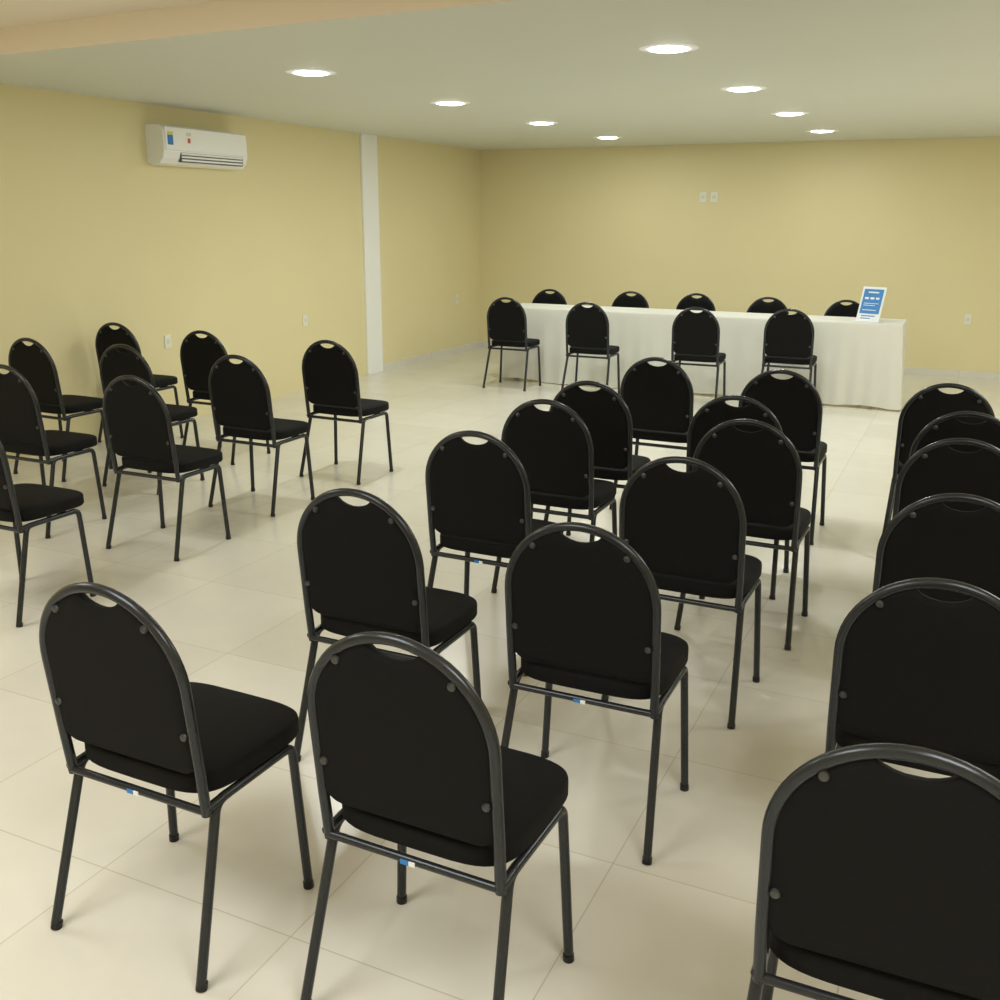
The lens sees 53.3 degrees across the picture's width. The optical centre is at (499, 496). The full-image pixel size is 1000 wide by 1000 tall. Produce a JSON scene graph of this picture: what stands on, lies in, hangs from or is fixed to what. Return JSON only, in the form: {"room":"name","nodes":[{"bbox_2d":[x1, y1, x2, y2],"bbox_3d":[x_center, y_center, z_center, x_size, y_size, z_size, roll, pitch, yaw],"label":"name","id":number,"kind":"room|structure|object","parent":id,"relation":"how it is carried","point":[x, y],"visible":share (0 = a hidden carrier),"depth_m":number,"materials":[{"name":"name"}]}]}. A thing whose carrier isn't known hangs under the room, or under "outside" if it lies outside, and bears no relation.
{"room":"conference room","nodes":[
{"label":"conference room","id":0,"kind":"room"},
{"bbox_2d":[0,0,223,27],"bbox_3d":[-0.818,-1.373,1.135,9.140,0.100,6.440,8,17,24],"label":"ceiling","id":1,"kind":"structure","parent":0,"point":[13,13],"depth_m":4.79,"materials":[{"name":"paint"}]},
{"bbox_2d":[0,83,479,462],"bbox_3d":[-3.377,-1.566,6.816,0.200,2.613,14.540,8,17,24],"label":"wall","id":2,"kind":"structure","parent":0,"point":[94,234],"depth_m":8.49,"materials":[{"name":"paint"}]},
{"bbox_2d":[164,334,171,348],"bbox_3d":[-2.706,-1.266,8.120,0.012,0.110,0.072,8,17,24],"label":"wall socket","id":3,"kind":"object","parent":2,"relation":"attached to","point":[167,338],"visible":1,"depth_m":8.11,"materials":[{"name":"white plastic"}]},
{"bbox_2d":[144,124,246,169],"bbox_3d":[-2.431,-2.818,8.060,0.188,0.295,0.980,8,17,24],"label":"air conditioner","id":4,"kind":"object","parent":2,"relation":"attached to","point":[166,145],"visible":1,"depth_m":7.90,"materials":[{"name":"white plastic"}]},
{"bbox_2d":[178,153,242,166],"bbox_3d":[-2.346,-2.744,8.108,0.030,0.074,0.745,8,17,24],"label":"air vent","id":5,"kind":"object","parent":4,"relation":"attached to","point":[192,159],"depth_m":8.10,"materials":[{"name":"white plastic"}]},
{"bbox_2d":[302,314,307,325],"bbox_3d":[-1.906,-1.726,9.746,0.012,0.110,0.072,8,17,24],"label":"wall socket","id":6,"kind":"object","parent":2,"relation":"attached to","point":[305,319],"visible":1,"depth_m":9.74,"materials":[{"name":"white plastic"}]},
{"bbox_2d":[360,133,382,374],"bbox_3d":[-1.371,-2.563,10.664,0.024,2.483,0.300,8,17,24],"label":"pillar","id":7,"kind":"structure","parent":2,"relation":"attached to","point":[368,143],"depth_m":10.63,"materials":[{"name":"white paint"}]},
{"bbox_2d":[383,341,479,370],"bbox_3d":[-0.790,-1.741,12.196,0.012,0.080,2.470,8,17,24],"label":"baseboard","id":8,"kind":"structure","parent":2,"relation":"attached to","point":[423,357],"depth_m":12.05,"materials":[{"name":"beige tile"}]},
{"bbox_2d":[455,295,458,303],"bbox_3d":[-0.541,-2.486,12.527,0.012,0.110,0.072,8,17,24],"label":"wall socket","id":9,"kind":"object","parent":2,"relation":"attached to","point":[456,296],"visible":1,"depth_m":12.51,"materials":[{"name":"white plastic"}]},
{"bbox_2d":[0,347,999,999],"bbox_3d":[0.837,0.299,5.263,9.540,0.100,14.540,8,17,24],"label":"floor","id":10,"kind":"structure","parent":0,"point":[681,925],"depth_m":3.09,"materials":[{"name":"beige tile"}]},
{"bbox_2d":[0,440,95,626],"bbox_3d":[-2.111,0.025,4.319,0.479,0.913,0.472,8,17,24],"label":"banquet chair","id":11,"kind":"object","parent":10,"relation":"on","point":[22,502],"visible":0.99,"depth_m":4.22,"materials":[{"name":"black fabric"},{"name":"black painted metal"}]},
{"bbox_2d":[0,364,106,537],"bbox_3d":[-2.514,-0.296,5.461,0.479,0.913,0.472,7,17,24],"label":"banquet chair","id":12,"kind":"object","parent":10,"relation":"on","point":[22,431],"visible":0.93,"depth_m":5.28,"materials":[{"name":"black fabric"},{"name":"black painted metal"}]},
{"bbox_2d":[8,338,112,481],"bbox_3d":[-2.915,-0.614,6.592,0.479,0.913,0.472,8,17,25],"label":"banquet chair","id":13,"kind":"object","parent":10,"relation":"on","point":[34,362],"visible":0.8,"depth_m":6.39,"materials":[{"name":"black fabric"},{"name":"black painted metal"}]},
{"bbox_2d":[95,322,183,442],"bbox_3d":[-2.735,-0.876,7.533,0.479,0.913,0.472,7,17,23],"label":"banquet chair","id":14,"kind":"object","parent":10,"relation":"on","point":[106,336],"visible":0.48,"depth_m":7.32,"materials":[{"name":"black fabric"},{"name":"black painted metal"}]},
{"bbox_2d":[99,344,204,494],"bbox_3d":[-2.209,-0.530,6.303,0.479,0.913,0.472,7,17,24],"label":"banquet chair","id":15,"kind":"object","parent":10,"relation":"on","point":[114,363],"visible":0.5,"depth_m":6.09,"materials":[{"name":"black fabric"},{"name":"black painted metal"}]},
{"bbox_2d":[102,375,230,560],"bbox_3d":[-1.719,-0.197,5.121,0.479,0.913,0.472,7,17,24],"label":"banquet chair","id":16,"kind":"object","parent":10,"relation":"on","point":[138,424],"visible":1,"depth_m":4.95,"materials":[{"name":"black fabric"},{"name":"black painted metal"}]},
{"bbox_2d":[39,582,313,992],"bbox_3d":[-0.765,0.576,2.375,0.479,0.913,0.472,8,17,25],"label":"banquet chair","id":17,"kind":"object","parent":10,"relation":"on","point":[118,685],"visible":1,"depth_m":2.20,"materials":[{"name":"black fabric"},{"name":"black painted metal"}]},
{"bbox_2d":[180,330,270,464],"bbox_3d":[-1.952,-0.737,7.049,0.479,0.913,0.472,8,17,25],"label":"banquet chair","id":18,"kind":"object","parent":10,"relation":"on","point":[198,355],"visible":0.59,"depth_m":6.87,"materials":[{"name":"black fabric"},{"name":"dark grey painted metal"}]},
{"bbox_2d":[208,355,314,516],"bbox_3d":[-1.408,-0.403,5.865,0.479,0.913,0.472,7,17,24],"label":"banquet chair","id":19,"kind":"object","parent":10,"relation":"on","point":[240,395],"visible":1,"depth_m":5.69,"materials":[{"name":"black fabric"},{"name":"dark grey painted metal"}]},
{"bbox_2d":[299,340,392,484],"bbox_3d":[-1.009,-0.594,6.557,0.479,0.913,0.472,8,17,25],"label":"banquet chair","id":20,"kind":"object","parent":10,"relation":"on","point":[330,375],"visible":1,"depth_m":6.38,"materials":[{"name":"black fabric"},{"name":"dark grey painted metal"}]},
{"bbox_2d":[294,488,481,761],"bbox_3d":[-0.340,0.370,3.120,0.479,0.913,0.472,7,17,24],"label":"banquet chair","id":21,"kind":"object","parent":10,"relation":"on","point":[361,567],"visible":0.91,"depth_m":2.93,"materials":[{"name":"black fabric"},{"name":"dark grey painted metal"}]},
{"bbox_2d":[300,631,573,999],"bbox_3d":[-0.117,0.647,2.131,0.479,0.913,0.472,8,17,25],"label":"banquet chair","id":22,"kind":"object","parent":10,"relation":"on","point":[413,757],"visible":1,"depth_m":1.95,"materials":[{"name":"black fabric"},{"name":"dark grey painted metal"}]},
{"bbox_2d":[425,430,563,675],"bbox_3d":[-0.014,0.153,3.901,0.479,0.913,0.472,8,17,25],"label":"banquet chair","id":23,"kind":"object","parent":10,"relation":"on","point":[478,496],"visible":0.82,"depth_m":3.70,"materials":[{"name":"black fabric"}]},
{"bbox_2d":[482,297,540,390],"bbox_3d":[0.137,-1.563,10.043,0.479,0.913,0.472,8,17,24],"label":"banquet chair","id":24,"kind":"object","parent":10,"relation":"on","point":[506,322],"visible":1,"depth_m":9.86,"materials":[{"name":"black fabric"}]},
{"bbox_2d":[532,289,566,304],"bbox_3d":[0.465,-1.792,10.868,0.479,0.913,0.472,8,17,24],"label":"banquet chair","id":25,"kind":"object","parent":10,"relation":"on","point":[542,297],"visible":0.26,"depth_m":10.91,"materials":[{"name":"black fabric"}]},
{"bbox_2d":[491,399,616,592],"bbox_3d":[0.273,-0.024,4.541,0.479,0.913,0.472,7,17,24],"label":"banquet chair","id":26,"kind":"object","parent":10,"relation":"on","point":[555,450],"visible":0.77,"depth_m":4.33,"materials":[{"name":"black fabric"}]},
{"bbox_2d":[561,302,619,394],"bbox_3d":[0.885,-1.413,9.521,0.479,0.913,0.472,7,17,24],"label":"banquet chair","id":27,"kind":"object","parent":10,"relation":"on","point":[587,329],"visible":0.95,"depth_m":9.34,"materials":[{"name":"black fabric"}]},
{"bbox_2d":[501,522,688,864],"bbox_3d":[0.280,0.459,2.813,0.479,0.913,0.472,7,17,24],"label":"banquet chair","id":28,"kind":"object","parent":10,"relation":"on","point":[585,616],"visible":0.99,"depth_m":2.62,"materials":[{"name":"black fabric"}]},
{"bbox_2d":[544,380,650,535],"bbox_3d":[0.505,-0.161,5.033,0.479,0.913,0.472,7,17,24],"label":"banquet chair","id":29,"kind":"object","parent":10,"relation":"on","point":[607,417],"visible":0.44,"depth_m":4.79,"materials":[{"name":"black fabric"}]},
{"bbox_2d":[611,291,648,307],"bbox_3d":[1.320,-1.714,10.607,0.479,0.913,0.472,8,17,24],"label":"banquet chair","id":30,"kind":"object","parent":10,"relation":"on","point":[623,300],"visible":0.25,"depth_m":10.65,"materials":[{"name":"black fabric"}]},
{"bbox_2d":[609,357,693,508],"bbox_3d":[0.960,-0.388,5.853,0.479,0.913,0.472,8,17,25],"label":"banquet chair","id":31,"kind":"object","parent":10,"relation":"on","point":[659,400],"visible":0.66,"depth_m":5.64,"materials":[{"name":"black fabric"},{"name":"black metal"}]},
{"bbox_2d":[601,456,761,728],"bbox_3d":[0.675,0.262,3.522,0.479,0.913,0.472,8,17,25],"label":"banquet chair","id":32,"kind":"object","parent":10,"relation":"on","point":[689,528],"visible":0.87,"depth_m":3.32,"materials":[{"name":"black fabric"},{"name":"black metal"}]},
{"bbox_2d":[676,293,715,310],"bbox_3d":[1.974,-1.643,10.363,0.479,0.913,0.472,8,17,24],"label":"banquet chair","id":33,"kind":"object","parent":10,"relation":"on","point":[688,301],"visible":0.23,"depth_m":10.40,"materials":[{"name":"black fabric"}]},
{"bbox_2d":[671,307,725,402],"bbox_3d":[1.806,-1.279,9.060,0.479,0.913,0.472,7,17,23],"label":"banquet chair","id":34,"kind":"object","parent":10,"relation":"on","point":[695,336],"visible":0.88,"depth_m":8.87,"materials":[{"name":"black fabric"},{"name":"black metal"}]},
{"bbox_2d":[686,395,789,599],"bbox_3d":[1.117,-0.053,4.660,0.479,0.913,0.472,7,17,23],"label":"banquet chair","id":35,"kind":"object","parent":10,"relation":"on","point":[716,411],"visible":0.33,"depth_m":4.43,"materials":[{"name":"black fabric"},{"name":"black metal"}]},
{"bbox_2d":[674,419,810,649],"bbox_3d":[1.043,0.092,4.138,0.479,0.913,0.472,8,17,25],"label":"banquet chair","id":36,"kind":"object","parent":10,"relation":"on","point":[764,466],"visible":0.66,"depth_m":3.92,"materials":[{"name":"black fabric"},{"name":"black metal"}]},
{"bbox_2d":[747,297,788,313],"bbox_3d":[2.656,-1.510,9.899,0.479,0.913,0.472,2,16,8],"label":"banquet chair","id":37,"kind":"object","parent":10,"relation":"on","point":[758,306],"visible":0.23,"depth_m":9.96,"materials":[{"name":"black fabric"}]},
{"bbox_2d":[738,369,826,544],"bbox_3d":[1.534,-0.263,5.419,0.479,0.913,0.472,8,17,24],"label":"banquet chair","id":38,"kind":"object","parent":10,"relation":"on","point":[796,403],"visible":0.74,"depth_m":5.18,"materials":[{"name":"black fabric"},{"name":"black metal"}]},
{"bbox_2d":[761,309,816,387],"bbox_3d":[2.602,-1.242,8.943,0.479,0.913,0.472,7,17,24],"label":"banquet chair","id":39,"kind":"object","parent":10,"relation":"on","point":[788,339],"visible":0.99,"depth_m":8.75,"materials":[{"name":"black fabric"}]},
{"bbox_2d":[824,300,859,316],"bbox_3d":[3.345,-1.419,9.590,0.479,0.913,0.472,1,16,3],"label":"banquet chair","id":40,"kind":"object","parent":10,"relation":"on","point":[836,309],"visible":0.23,"depth_m":9.65,"materials":[{"name":"black fabric"}]},
{"bbox_2d":[747,743,999,999],"bbox_3d":[0.691,0.759,1.745,0.479,0.913,0.472,7,17,24],"label":"banquet chair","id":41,"kind":"object","parent":10,"relation":"on","point":[876,879],"visible":1,"depth_m":1.54,"materials":[{"name":"black fabric"},{"name":"black metal"}]},
{"bbox_2d":[825,578,999,780],"bbox_3d":[1.040,0.570,2.429,0.479,0.913,0.472,8,17,24],"label":"banquet chair","id":42,"kind":"object","parent":10,"relation":"on","point":[910,667],"visible":0.89,"depth_m":2.22,"materials":[{"name":"black fabric"},{"name":"black metal"}]},
{"bbox_2d":[872,493,999,601],"bbox_3d":[1.391,0.384,3.100,0.479,0.913,0.472,7,17,24],"label":"banquet chair","id":43,"kind":"object","parent":10,"relation":"on","point":[928,538],"visible":0.43,"depth_m":2.87,"materials":[{"name":"black fabric"},{"name":"black metal"}]},
{"bbox_2d":[882,383,994,532],"bbox_3d":[2.219,-0.147,5.014,0.479,0.913,0.472,7,17,23],"label":"banquet chair","id":44,"kind":"object","parent":10,"relation":"on","point":[928,404],"visible":0.49,"depth_m":4.80,"materials":[{"name":"black fabric"},{"name":"black metal"}]},
{"bbox_2d":[892,438,999,518],"bbox_3d":[1.735,0.185,3.817,0.479,0.913,0.472,8,17,25],"label":"banquet chair","id":45,"kind":"object","parent":10,"relation":"on","point":[936,468],"visible":0.42,"depth_m":3.58,"materials":[{"name":"black fabric"},{"name":"black metal"}]},
{"bbox_2d":[909,411,999,457],"bbox_3d":[1.990,0.046,4.319,0.479,0.913,0.472,7,17,24],"label":"banquet chair","id":46,"kind":"object","parent":10,"relation":"on","point":[947,426],"visible":0.28,"depth_m":4.07,"materials":[{"name":"black fabric"}]},
{"bbox_2d":[0,0,999,149],"bbox_3d":[2.113,-2.949,7.123,9.140,0.200,8.240,8,17,24],"label":"ceiling","id":47,"kind":"structure","parent":0,"point":[859,69],"depth_m":5.64,"materials":[{"name":"paint"}]},
{"bbox_2d":[285,69,335,75],"bbox_3d":[-1.126,-2.523,5.939,0.300,0.014,0.300,8,17,24],"label":"recessed light","id":48,"kind":"object","parent":47,"relation":"in","point":[304,72],"visible":1,"depth_m":5.89,"materials":[{"name":"white"}]},
{"bbox_2d":[430,101,469,105],"bbox_3d":[-0.373,-2.948,7.472,0.300,0.014,0.300,8,17,24],"label":"recessed light","id":49,"kind":"object","parent":47,"relation":"in","point":[450,103],"visible":1,"depth_m":7.42,"materials":[{"name":"white glass"}]},
{"bbox_2d":[525,121,557,124],"bbox_3d":[0.376,-3.370,8.996,0.300,0.014,0.300,8,17,24],"label":"recessed light","id":50,"kind":"object","parent":47,"relation":"in","point":[534,122],"visible":1,"depth_m":8.93,"materials":[{"name":"white"}]},
{"bbox_2d":[594,136,621,138],"bbox_3d":[1.142,-3.802,10.556,0.300,0.014,0.300,8,17,24],"label":"recessed light","id":51,"kind":"object","parent":47,"relation":"in","point":[600,137],"visible":1,"depth_m":10.49,"materials":[{"name":"white glass"}]},
{"bbox_2d":[639,43,698,52],"bbox_3d":[0.853,-2.262,5.039,0.300,0.014,0.300,8,17,24],"label":"recessed light","id":52,"kind":"object","parent":47,"relation":"in","point":[666,47],"visible":1,"depth_m":4.99,"materials":[{"name":"white glass"}]},
{"bbox_2d":[720,86,766,91],"bbox_3d":[1.606,-2.686,6.572,0.300,0.014,0.300,8,17,24],"label":"recessed light","id":53,"kind":"object","parent":47,"relation":"in","point":[732,88],"visible":1,"depth_m":6.52,"materials":[{"name":"white glass"}]},
{"bbox_2d":[771,112,808,115],"bbox_3d":[2.355,-3.108,8.097,0.300,0.014,0.300,8,17,24],"label":"recessed light","id":54,"kind":"object","parent":47,"relation":"in","point":[776,113],"visible":1,"depth_m":8.05,"materials":[{"name":"white glass"}]},
{"bbox_2d":[806,130,837,132],"bbox_3d":[3.121,-3.540,9.656,0.300,0.014,0.300,8,17,24],"label":"recessed light","id":55,"kind":"object","parent":47,"relation":"in","point":[814,131],"visible":1,"depth_m":9.60,"materials":[{"name":"white"}]},
{"bbox_2d":[480,136,999,372],"bbox_3d":[3.912,-2.737,11.143,9.140,2.613,0.200,8,17,24],"label":"wall","id":56,"kind":"structure","parent":0,"point":[806,226],"depth_m":11.37,"materials":[{"name":"paint"}]},
{"bbox_2d":[699,192,706,201],"bbox_3d":[2.361,-3.483,11.577,0.085,0.115,0.012,8,17,24],"label":"wall socket","id":57,"kind":"object","parent":56,"relation":"attached to","point":[703,195],"visible":1,"depth_m":11.57,"materials":[{"name":"white plastic"}]},
{"bbox_2d":[710,192,717,201],"bbox_3d":[2.478,-3.467,11.523,0.085,0.115,0.012,8,17,24],"label":"wall socket","id":58,"kind":"object","parent":56,"relation":"attached to","point":[714,195],"visible":1,"depth_m":11.52,"materials":[{"name":"white plastic"}]},
{"bbox_2d":[480,341,999,379],"bbox_3d":[3.861,-1.492,11.391,9.140,0.080,0.012,8,17,24],"label":"baseboard","id":59,"kind":"structure","parent":56,"relation":"attached to","point":[907,370],"depth_m":10.91,"materials":[{"name":"beige tile"}]},
{"bbox_2d":[964,314,971,324],"bbox_3d":[5.029,-1.906,10.702,0.072,0.110,0.012,8,17,24],"label":"wall socket","id":60,"kind":"object","parent":56,"relation":"attached to","point":[968,317],"visible":1,"depth_m":10.70,"materials":[{"name":"white plastic"}]},
{"bbox_3d":[1.896,-1.442,9.920,3.870,0.757,0.510,8,17,24],"label":"table","id":61,"kind":"object","parent":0,"visible":0,"materials":[{"name":"white fabric"}]},
{"bbox_2d":[500,303,906,409],"bbox_3d":[1.886,-1.443,9.887,4.034,0.754,0.625,8,17,24],"label":"tablecloth","id":62,"kind":"object","parent":61,"relation":"on","point":[858,362],"visible":0.64,"depth_m":9.46,"materials":[{"name":"white fabric"}]},
{"bbox_2d":[856,286,886,322],"bbox_3d":[3.360,-1.738,8.997,0.124,0.307,0.220,-14,21,-41],"label":"table sign","id":63,"kind":"object","parent":62,"relation":"on","point":[872,298],"visible":1,"depth_m":8.98,"materials":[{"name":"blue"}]},
{"bbox_2d":[859,289,883,318],"bbox_3d":[3.349,-1.740,8.986,0.082,0.259,0.184,-14,21,-41],"label":"print","id":64,"kind":"object","parent":63,"relation":"on","point":[872,300],"depth_m":8.98,"materials":[{"name":"blue paper"}]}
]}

